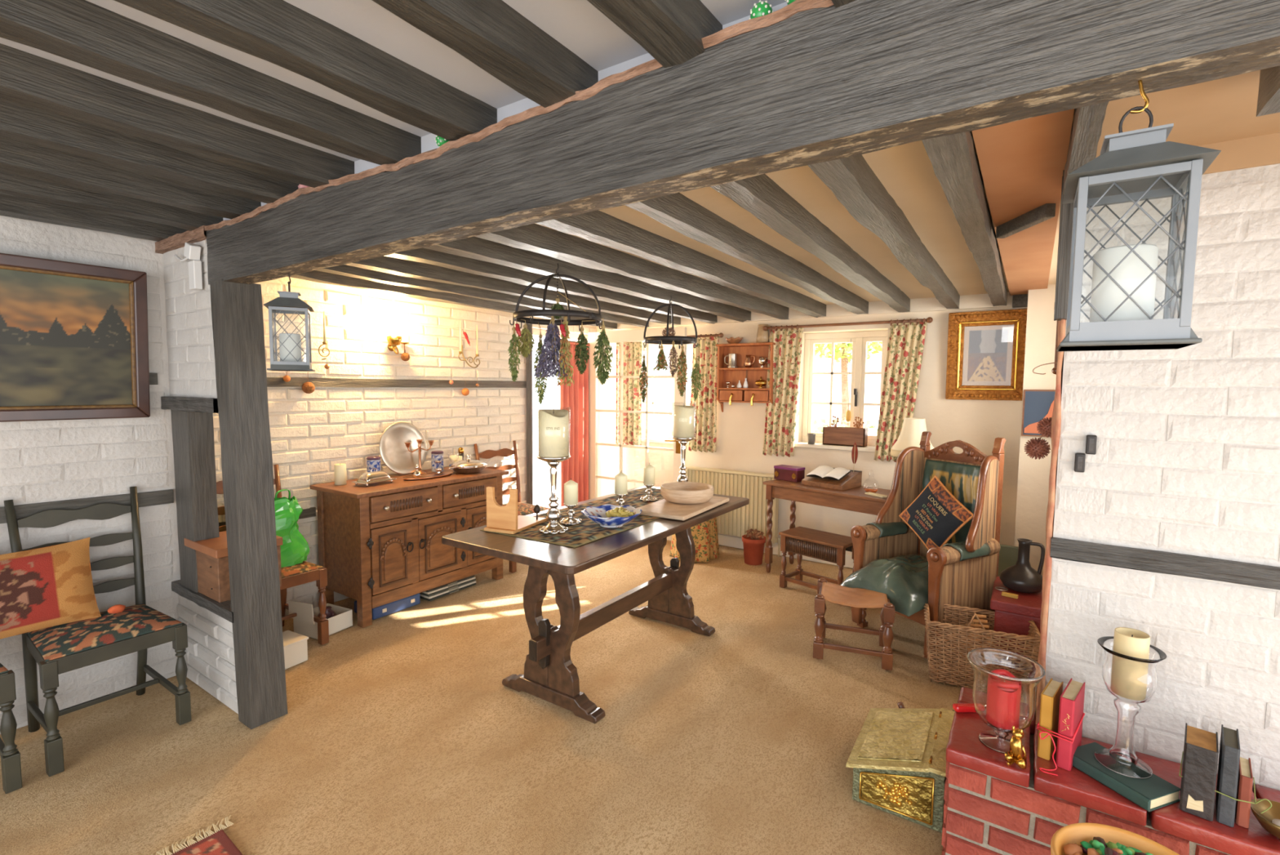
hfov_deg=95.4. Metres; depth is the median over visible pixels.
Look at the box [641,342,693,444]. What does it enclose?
window
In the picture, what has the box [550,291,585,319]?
bunch
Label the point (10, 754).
chair
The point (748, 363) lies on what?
copper cup
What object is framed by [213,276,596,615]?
wall
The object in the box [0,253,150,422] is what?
landscape painting
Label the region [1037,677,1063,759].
book
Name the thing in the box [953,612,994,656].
wicker tray
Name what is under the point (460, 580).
flat box
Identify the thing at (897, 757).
box
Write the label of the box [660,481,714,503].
wooden bowl
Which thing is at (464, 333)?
pepper
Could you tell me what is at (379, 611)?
case
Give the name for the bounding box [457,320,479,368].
candle sconce
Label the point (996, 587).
metal ring
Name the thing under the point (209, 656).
wall partition
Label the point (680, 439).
cup
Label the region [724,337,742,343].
dish
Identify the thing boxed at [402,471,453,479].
serving tray
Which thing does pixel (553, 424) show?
pillar candle
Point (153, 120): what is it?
ceiling
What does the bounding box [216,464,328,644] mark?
chair
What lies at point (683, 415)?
pillar candle
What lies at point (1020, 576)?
jug
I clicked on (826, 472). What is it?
open book
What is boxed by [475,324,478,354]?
taper candle
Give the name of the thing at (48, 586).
cushion
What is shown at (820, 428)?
shrub
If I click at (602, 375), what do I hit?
bunch
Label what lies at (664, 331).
pine cone
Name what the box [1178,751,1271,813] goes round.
twine
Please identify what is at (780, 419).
curtain
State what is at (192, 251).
sensor
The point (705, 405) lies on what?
curtain
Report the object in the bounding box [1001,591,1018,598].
box
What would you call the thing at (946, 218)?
ceiling
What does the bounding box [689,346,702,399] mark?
bunch
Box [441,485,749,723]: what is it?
trestle table
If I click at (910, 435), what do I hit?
table lamp
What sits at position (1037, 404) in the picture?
picture
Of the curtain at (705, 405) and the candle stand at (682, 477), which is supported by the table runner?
the candle stand at (682, 477)
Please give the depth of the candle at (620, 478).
3.10 m
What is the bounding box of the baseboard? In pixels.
[717,533,853,568]
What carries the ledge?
on the floor
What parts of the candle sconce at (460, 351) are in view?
stem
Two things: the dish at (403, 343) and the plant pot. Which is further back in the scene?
the plant pot
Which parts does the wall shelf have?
drawer pull, drawer, drawer pull, drawer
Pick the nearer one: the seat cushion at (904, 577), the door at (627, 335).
the seat cushion at (904, 577)
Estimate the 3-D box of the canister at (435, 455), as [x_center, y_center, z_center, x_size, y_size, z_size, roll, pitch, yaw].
[-1.487,0.246,4.277,0.088,0.147,0.088,3,5,34]
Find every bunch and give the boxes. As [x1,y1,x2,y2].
[507,323,520,381]
[517,319,535,356]
[533,315,569,377]
[533,322,548,404]
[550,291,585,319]
[555,308,574,386]
[574,320,595,374]
[592,318,613,384]
[605,506,635,517]
[639,353,648,402]
[653,340,668,370]
[667,340,678,377]
[675,340,688,396]
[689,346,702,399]
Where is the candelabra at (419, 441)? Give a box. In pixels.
[404,439,434,473]
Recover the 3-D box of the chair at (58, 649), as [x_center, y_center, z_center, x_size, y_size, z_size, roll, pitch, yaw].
[-2.253,0.777,2.425,0.514,0.971,0.438,3,5,34]
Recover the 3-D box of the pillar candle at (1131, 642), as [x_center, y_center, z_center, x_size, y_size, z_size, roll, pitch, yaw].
[1.322,0.635,1.572,0.074,0.168,0.074,3,5,34]
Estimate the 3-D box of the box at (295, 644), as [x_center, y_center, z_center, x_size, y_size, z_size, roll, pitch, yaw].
[-1.847,1.158,3.034,0.180,0.125,0.140,3,5,28]
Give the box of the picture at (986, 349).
[945,308,1027,400]
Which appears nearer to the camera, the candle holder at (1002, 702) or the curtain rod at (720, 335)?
the candle holder at (1002, 702)
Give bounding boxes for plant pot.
[742,528,765,564]
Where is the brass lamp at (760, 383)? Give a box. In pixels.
[755,376,769,387]
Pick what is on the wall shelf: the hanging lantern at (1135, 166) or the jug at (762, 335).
the jug at (762, 335)
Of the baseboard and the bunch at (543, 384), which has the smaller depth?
the bunch at (543, 384)
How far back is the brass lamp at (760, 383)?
4.98 m
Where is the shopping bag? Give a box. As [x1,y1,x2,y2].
[274,488,309,567]
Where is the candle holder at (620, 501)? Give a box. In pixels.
[615,493,627,505]
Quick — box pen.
[851,442,857,472]
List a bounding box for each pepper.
[462,329,470,345]
[515,319,520,336]
[560,320,565,337]
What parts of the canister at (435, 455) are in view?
lid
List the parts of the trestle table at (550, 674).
panel, panel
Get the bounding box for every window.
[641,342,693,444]
[794,329,888,452]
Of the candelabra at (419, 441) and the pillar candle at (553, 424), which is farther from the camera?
the candelabra at (419, 441)
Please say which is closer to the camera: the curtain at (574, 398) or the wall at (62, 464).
the wall at (62, 464)
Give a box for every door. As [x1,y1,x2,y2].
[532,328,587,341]
[587,326,686,540]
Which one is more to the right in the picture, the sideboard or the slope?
the slope
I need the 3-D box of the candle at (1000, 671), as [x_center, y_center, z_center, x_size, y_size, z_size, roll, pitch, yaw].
[1.076,0.801,1.724,0.084,0.145,0.091,3,5,34]
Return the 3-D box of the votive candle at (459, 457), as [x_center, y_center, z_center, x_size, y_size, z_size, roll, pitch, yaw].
[-1.368,0.263,4.385,0.060,0.100,0.059,3,5,34]
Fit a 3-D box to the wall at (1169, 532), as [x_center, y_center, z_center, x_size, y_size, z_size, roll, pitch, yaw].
[2.172,0.232,1.244,2.155,2.302,0.183,3,5,34]
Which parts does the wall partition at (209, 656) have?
rail, rail, rail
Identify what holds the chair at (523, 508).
on the floor
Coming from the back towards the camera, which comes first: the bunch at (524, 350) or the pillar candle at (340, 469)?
the pillar candle at (340, 469)
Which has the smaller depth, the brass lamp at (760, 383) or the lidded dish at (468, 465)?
the lidded dish at (468, 465)
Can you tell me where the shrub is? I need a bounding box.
[812,417,877,435]
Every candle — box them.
[279,333,302,361]
[323,311,326,342]
[333,462,346,484]
[453,455,462,461]
[459,320,462,351]
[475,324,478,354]
[537,408,568,457]
[564,477,577,505]
[614,471,627,494]
[643,462,655,484]
[673,404,694,437]
[991,668,1016,677]
[1089,244,1158,321]
[1112,626,1150,658]
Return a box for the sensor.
[174,242,202,290]
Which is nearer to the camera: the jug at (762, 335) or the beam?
the beam
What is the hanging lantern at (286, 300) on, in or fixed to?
hanging from the hook
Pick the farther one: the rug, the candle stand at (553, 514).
the candle stand at (553, 514)
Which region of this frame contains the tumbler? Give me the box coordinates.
[807,433,815,444]
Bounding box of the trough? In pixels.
[822,415,867,446]
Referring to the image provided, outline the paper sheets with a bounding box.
[864,491,887,497]
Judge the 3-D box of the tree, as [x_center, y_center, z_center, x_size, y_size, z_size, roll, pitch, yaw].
[3.055,-0.568,8.754,1.527,3.095,1.629,3,5,34]
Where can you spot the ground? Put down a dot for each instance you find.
(541, 473)
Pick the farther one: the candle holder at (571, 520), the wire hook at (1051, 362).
the candle holder at (571, 520)
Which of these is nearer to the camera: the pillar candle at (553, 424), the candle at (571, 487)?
the pillar candle at (553, 424)
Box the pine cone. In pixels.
[662,326,675,335]
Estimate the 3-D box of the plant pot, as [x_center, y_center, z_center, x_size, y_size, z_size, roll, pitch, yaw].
[0.940,0.977,4.815,0.196,0.285,0.196,3,5,34]
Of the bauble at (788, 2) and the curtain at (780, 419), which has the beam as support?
the bauble at (788, 2)
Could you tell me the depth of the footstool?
3.10 m
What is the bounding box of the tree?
[814,341,882,426]
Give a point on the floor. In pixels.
(400, 733)
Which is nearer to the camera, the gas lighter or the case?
the gas lighter
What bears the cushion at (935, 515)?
on the armchair at (890, 558)
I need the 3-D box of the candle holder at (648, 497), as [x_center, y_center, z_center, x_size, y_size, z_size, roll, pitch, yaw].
[0.054,0.382,3.441,0.115,0.095,0.103,3,5,34]
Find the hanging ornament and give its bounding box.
[845,338,851,422]
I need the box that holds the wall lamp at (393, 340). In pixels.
[386,324,401,354]
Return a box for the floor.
[0,539,1036,854]
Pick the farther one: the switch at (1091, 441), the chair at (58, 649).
the chair at (58, 649)
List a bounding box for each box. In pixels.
[184,530,282,602]
[282,630,308,669]
[419,578,475,596]
[420,580,475,598]
[420,582,475,600]
[422,576,475,594]
[426,574,474,591]
[773,464,804,482]
[845,707,955,831]
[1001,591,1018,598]
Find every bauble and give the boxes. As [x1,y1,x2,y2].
[297,184,309,188]
[434,135,449,146]
[749,0,773,19]
[784,0,795,5]
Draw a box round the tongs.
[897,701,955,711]
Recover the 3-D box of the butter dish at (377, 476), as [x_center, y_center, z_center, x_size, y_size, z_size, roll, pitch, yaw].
[-1.692,0.309,3.707,0.130,0.100,0.230,3,5,28]
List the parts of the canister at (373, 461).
lid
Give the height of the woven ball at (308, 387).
0.132 m
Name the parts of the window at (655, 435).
sill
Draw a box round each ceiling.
[0,0,856,241]
[288,66,1279,329]
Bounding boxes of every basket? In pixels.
[924,603,1040,688]
[1050,822,1179,854]
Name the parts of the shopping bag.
handle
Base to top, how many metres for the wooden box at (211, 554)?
0.263 m
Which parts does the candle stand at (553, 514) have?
stem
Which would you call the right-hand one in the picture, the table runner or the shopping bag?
the table runner
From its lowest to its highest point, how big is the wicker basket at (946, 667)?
0.316 m
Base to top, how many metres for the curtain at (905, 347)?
1.054 m
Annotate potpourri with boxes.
[1063,836,1153,854]
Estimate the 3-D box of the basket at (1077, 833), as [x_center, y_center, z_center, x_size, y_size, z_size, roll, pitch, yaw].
[1.052,1.009,1.234,0.304,0.132,0.304,3,5,34]
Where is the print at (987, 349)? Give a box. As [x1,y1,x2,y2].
[961,324,1013,386]
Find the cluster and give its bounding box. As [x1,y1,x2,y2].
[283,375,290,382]
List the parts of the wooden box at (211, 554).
lid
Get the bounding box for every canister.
[366,455,380,471]
[431,450,443,471]
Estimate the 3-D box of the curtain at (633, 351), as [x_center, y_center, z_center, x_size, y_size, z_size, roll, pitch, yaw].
[-0.111,-0.339,5.770,0.314,1.039,0.059,3,5,34]
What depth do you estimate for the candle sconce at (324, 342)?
3.67 m
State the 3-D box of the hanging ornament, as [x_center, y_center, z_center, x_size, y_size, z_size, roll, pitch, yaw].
[1.717,-0.384,4.771,0.044,0.680,0.044,3,5,34]
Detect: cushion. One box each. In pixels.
[0,537,125,639]
[840,553,928,616]
[898,475,973,550]
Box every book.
[806,465,851,480]
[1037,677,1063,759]
[1056,677,1084,770]
[1072,742,1181,811]
[1179,722,1218,820]
[1215,724,1240,826]
[1235,756,1253,827]
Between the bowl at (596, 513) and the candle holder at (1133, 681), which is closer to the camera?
the candle holder at (1133, 681)
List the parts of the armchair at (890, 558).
arm, leg, leather arm, panel, wing rail, seat rail, post, arm, panel, leather arm, panel, wing rail, post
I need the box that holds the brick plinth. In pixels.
[941,686,1279,854]
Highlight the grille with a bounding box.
[686,466,773,477]
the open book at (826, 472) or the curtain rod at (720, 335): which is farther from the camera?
the curtain rod at (720, 335)
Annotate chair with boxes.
[0,662,22,793]
[4,485,191,776]
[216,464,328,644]
[473,440,550,572]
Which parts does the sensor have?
lid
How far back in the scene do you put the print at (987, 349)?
4.08 m
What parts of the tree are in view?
crown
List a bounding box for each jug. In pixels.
[317,605,337,618]
[755,324,772,342]
[999,537,1044,592]
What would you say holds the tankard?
on the wall shelf
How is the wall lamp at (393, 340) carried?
attached to the wall at (367, 388)
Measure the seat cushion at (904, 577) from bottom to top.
0.237 m
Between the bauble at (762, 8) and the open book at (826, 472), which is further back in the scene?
the open book at (826, 472)
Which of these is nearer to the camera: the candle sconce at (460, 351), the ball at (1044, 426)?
the ball at (1044, 426)
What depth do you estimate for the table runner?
2.78 m
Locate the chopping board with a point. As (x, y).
(663, 508)
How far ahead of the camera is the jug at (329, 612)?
3.42 m
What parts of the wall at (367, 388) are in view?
rail, rail, rail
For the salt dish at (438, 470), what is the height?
0.035 m
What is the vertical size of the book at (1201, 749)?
0.175 m
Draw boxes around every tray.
[351,477,395,484]
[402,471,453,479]
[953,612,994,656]
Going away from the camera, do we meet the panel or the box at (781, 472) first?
the panel
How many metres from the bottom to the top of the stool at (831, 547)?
0.405 m
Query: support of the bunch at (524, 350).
hanging from the rack at (517, 315)
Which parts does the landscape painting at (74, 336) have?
frame rail, frame rail, frame rail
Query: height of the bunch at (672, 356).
0.258 m
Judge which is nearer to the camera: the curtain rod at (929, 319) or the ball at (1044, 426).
the ball at (1044, 426)
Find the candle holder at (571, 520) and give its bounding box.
[559,503,582,524]
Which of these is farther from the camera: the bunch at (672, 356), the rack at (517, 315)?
the bunch at (672, 356)
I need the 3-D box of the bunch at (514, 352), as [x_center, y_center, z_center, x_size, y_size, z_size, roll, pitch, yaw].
[-0.592,-0.367,2.746,0.066,0.305,0.067,3,5,34]
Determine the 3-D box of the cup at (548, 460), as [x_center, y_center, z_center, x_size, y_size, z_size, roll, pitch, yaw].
[-0.392,0.142,2.639,0.154,0.032,0.153,3,5,34]
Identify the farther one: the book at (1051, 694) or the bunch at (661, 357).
the bunch at (661, 357)
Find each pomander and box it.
[400,349,409,360]
[461,387,469,395]
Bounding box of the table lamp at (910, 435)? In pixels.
[890,417,933,457]
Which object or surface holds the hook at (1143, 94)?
attached to the beam
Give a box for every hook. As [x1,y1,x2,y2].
[1032,362,1057,374]
[1129,80,1149,113]
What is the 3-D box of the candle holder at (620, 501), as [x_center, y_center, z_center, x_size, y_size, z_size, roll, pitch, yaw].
[-0.103,0.402,3.138,0.115,0.095,0.103,3,5,34]
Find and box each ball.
[302,373,315,393]
[324,359,329,368]
[1023,435,1050,459]
[1036,417,1052,437]
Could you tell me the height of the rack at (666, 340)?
0.324 m
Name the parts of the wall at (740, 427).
rail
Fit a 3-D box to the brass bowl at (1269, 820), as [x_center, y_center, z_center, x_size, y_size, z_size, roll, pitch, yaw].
[1.525,0.943,1.377,0.120,0.050,0.120,3,5,34]
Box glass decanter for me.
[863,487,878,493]
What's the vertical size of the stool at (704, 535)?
0.450 m
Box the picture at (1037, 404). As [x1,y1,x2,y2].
[1021,389,1055,436]
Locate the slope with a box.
[801,467,862,490]
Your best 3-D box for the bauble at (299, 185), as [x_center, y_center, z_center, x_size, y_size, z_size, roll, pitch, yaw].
[-1.153,-0.830,2.004,0.062,0.034,0.038,3,5,34]
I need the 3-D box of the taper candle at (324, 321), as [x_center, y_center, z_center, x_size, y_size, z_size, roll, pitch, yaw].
[-1.988,-0.634,3.670,0.018,0.192,0.018,3,5,34]
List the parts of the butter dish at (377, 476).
lid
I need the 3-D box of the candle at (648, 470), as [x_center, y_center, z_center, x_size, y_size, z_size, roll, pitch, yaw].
[0.055,0.271,3.434,0.068,0.128,0.068,3,5,34]
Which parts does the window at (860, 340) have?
sill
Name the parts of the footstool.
leg, leg, seat, leg, leg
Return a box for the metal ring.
[995,586,1008,591]
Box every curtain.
[560,342,590,506]
[615,341,643,445]
[688,336,719,453]
[762,327,803,457]
[874,321,927,462]
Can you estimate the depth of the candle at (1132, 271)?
0.81 m
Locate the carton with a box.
[288,600,352,639]
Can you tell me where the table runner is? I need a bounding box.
[480,487,718,547]
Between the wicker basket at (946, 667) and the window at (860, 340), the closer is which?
the wicker basket at (946, 667)
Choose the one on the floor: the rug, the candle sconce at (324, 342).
the rug
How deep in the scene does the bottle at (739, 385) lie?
5.10 m
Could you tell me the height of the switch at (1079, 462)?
0.056 m
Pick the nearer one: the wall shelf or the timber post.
the timber post
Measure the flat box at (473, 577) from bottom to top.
0.013 m
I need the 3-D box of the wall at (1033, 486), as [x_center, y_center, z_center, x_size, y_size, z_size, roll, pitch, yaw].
[2.942,0.152,2.472,2.250,2.300,2.760,3,5,34]
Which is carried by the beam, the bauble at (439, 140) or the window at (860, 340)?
the bauble at (439, 140)
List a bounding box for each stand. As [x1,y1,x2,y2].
[484,486,546,533]
[536,454,570,534]
[671,435,695,481]
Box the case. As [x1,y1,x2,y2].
[354,592,420,619]
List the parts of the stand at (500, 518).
notched panel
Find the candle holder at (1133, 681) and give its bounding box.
[1094,635,1166,777]
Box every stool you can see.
[669,516,719,562]
[778,525,853,604]
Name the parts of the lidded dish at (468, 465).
dish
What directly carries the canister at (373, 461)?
on the sideboard
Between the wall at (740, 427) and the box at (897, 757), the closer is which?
the box at (897, 757)
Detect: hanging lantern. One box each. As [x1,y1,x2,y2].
[263,281,315,371]
[1056,106,1221,351]
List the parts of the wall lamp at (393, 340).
plate, lit bulb, arm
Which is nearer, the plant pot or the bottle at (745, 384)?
the plant pot
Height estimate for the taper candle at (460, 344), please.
0.237 m
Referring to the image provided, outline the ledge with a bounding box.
[990,576,1042,653]
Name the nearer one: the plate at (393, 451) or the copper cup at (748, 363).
the plate at (393, 451)
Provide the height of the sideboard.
0.812 m
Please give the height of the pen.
0.241 m
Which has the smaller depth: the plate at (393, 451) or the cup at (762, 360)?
the plate at (393, 451)
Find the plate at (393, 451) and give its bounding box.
[379,422,426,474]
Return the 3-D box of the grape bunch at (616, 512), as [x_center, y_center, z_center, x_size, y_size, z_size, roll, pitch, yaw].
[-0.102,0.413,2.834,0.156,0.052,0.115,3,5,34]
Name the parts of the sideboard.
corner post, corner post, knob, door, panel moulding, arched panel, drawer, ring handle, ring handle, knob, rail, rail, door, panel moulding, arched panel, knob, drawer, panel moulding, door, arched panel, corner post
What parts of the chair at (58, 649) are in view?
post, leg, post, leg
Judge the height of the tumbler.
0.085 m
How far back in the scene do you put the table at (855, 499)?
4.26 m
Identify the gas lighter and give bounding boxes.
[952,702,975,711]
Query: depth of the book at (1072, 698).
1.62 m
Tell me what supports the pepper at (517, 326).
hanging from the rack at (517, 315)
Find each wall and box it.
[0,215,180,733]
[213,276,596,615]
[595,292,1028,555]
[1013,284,1057,575]
[1035,132,1279,791]
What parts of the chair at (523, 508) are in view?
post, leg, post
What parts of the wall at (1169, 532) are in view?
trim, rail, rail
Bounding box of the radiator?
[686,466,780,556]
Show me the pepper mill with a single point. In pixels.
(460, 450)
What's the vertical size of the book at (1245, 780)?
0.125 m
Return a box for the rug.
[151,814,242,854]
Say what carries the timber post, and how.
on the floor
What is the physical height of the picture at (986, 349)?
0.620 m
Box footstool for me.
[813,577,894,670]
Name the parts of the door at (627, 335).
handle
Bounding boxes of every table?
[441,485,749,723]
[763,479,890,572]
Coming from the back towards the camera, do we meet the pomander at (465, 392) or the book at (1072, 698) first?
the pomander at (465, 392)
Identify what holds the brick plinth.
on the floor
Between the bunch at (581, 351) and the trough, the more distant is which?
the trough
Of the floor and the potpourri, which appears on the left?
the floor
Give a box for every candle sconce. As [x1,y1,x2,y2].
[318,311,329,359]
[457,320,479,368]
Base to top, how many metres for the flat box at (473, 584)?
0.013 m
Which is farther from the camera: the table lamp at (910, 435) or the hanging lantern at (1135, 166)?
the table lamp at (910, 435)
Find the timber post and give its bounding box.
[209,279,287,728]
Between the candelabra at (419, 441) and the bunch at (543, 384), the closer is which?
the bunch at (543, 384)
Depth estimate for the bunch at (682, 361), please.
3.64 m
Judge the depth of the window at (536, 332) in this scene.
5.56 m
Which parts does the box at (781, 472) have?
lid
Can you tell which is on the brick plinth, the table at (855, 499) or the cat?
the cat
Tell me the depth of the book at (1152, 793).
1.52 m
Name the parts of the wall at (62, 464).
rail, rail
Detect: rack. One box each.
[509,263,602,331]
[643,295,697,348]
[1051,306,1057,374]
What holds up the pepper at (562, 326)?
on the bunch at (564, 346)
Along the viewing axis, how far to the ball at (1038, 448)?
1.97 m
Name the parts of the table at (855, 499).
twisted leg, twisted leg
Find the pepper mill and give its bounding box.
[457,447,463,459]
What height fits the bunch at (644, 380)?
0.397 m
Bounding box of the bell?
[413,464,421,477]
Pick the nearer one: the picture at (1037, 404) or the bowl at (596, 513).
the bowl at (596, 513)
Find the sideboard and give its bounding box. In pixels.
[310,466,509,627]
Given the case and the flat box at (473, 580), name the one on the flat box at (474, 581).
the flat box at (473, 580)
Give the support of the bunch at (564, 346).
hanging from the rack at (517, 315)
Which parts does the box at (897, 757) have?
lid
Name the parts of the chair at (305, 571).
post, leg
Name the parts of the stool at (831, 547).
leg, leg, leg, leg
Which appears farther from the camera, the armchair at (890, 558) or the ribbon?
the armchair at (890, 558)
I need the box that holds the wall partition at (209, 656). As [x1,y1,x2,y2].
[155,225,238,713]
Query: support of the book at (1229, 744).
on the brick plinth
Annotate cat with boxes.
[1004,724,1026,768]
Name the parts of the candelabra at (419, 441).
arm, stem, arm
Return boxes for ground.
[532,421,876,507]
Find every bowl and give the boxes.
[581,503,641,527]
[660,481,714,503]
[1250,798,1279,838]
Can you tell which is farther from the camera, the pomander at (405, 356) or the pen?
the pen
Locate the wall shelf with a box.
[715,342,775,412]
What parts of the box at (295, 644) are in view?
lid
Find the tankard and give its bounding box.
[724,353,737,368]
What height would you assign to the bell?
0.082 m
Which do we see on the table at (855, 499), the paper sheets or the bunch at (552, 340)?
the paper sheets
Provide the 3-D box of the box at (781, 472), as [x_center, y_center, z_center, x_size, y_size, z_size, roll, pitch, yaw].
[1.182,0.362,4.612,0.116,0.108,0.216,-3,5,-42]
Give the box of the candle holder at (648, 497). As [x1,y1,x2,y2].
[640,484,657,501]
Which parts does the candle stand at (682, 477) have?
stem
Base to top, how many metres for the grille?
0.020 m
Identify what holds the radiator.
attached to the wall at (740, 427)
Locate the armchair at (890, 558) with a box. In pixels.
[840,431,1005,658]
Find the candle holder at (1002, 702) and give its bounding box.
[967,647,1045,753]
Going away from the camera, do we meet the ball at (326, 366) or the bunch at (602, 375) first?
the bunch at (602, 375)
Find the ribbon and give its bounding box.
[1036,712,1084,775]
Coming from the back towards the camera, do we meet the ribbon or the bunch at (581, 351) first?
the bunch at (581, 351)
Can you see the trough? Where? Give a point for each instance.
(832, 435)
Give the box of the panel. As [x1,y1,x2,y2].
[997,543,1018,576]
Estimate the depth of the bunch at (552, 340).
2.73 m
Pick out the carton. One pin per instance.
(304, 623)
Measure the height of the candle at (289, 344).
0.122 m
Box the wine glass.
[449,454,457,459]
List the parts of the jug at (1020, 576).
handle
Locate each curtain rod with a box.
[686,333,723,339]
[762,316,933,331]
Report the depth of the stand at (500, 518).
2.67 m
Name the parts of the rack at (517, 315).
chain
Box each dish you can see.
[351,467,395,486]
[400,342,408,355]
[434,467,444,474]
[448,453,487,473]
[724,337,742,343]
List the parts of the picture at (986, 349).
frame rail, frame rail, frame rail, frame rail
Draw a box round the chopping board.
[635,495,728,520]
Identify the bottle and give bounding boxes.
[737,380,742,387]
[742,377,747,387]
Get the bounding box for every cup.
[536,454,570,462]
[671,435,695,441]
[744,355,755,367]
[758,356,768,367]
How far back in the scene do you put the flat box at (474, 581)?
4.02 m
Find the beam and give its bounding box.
[167,0,1279,284]

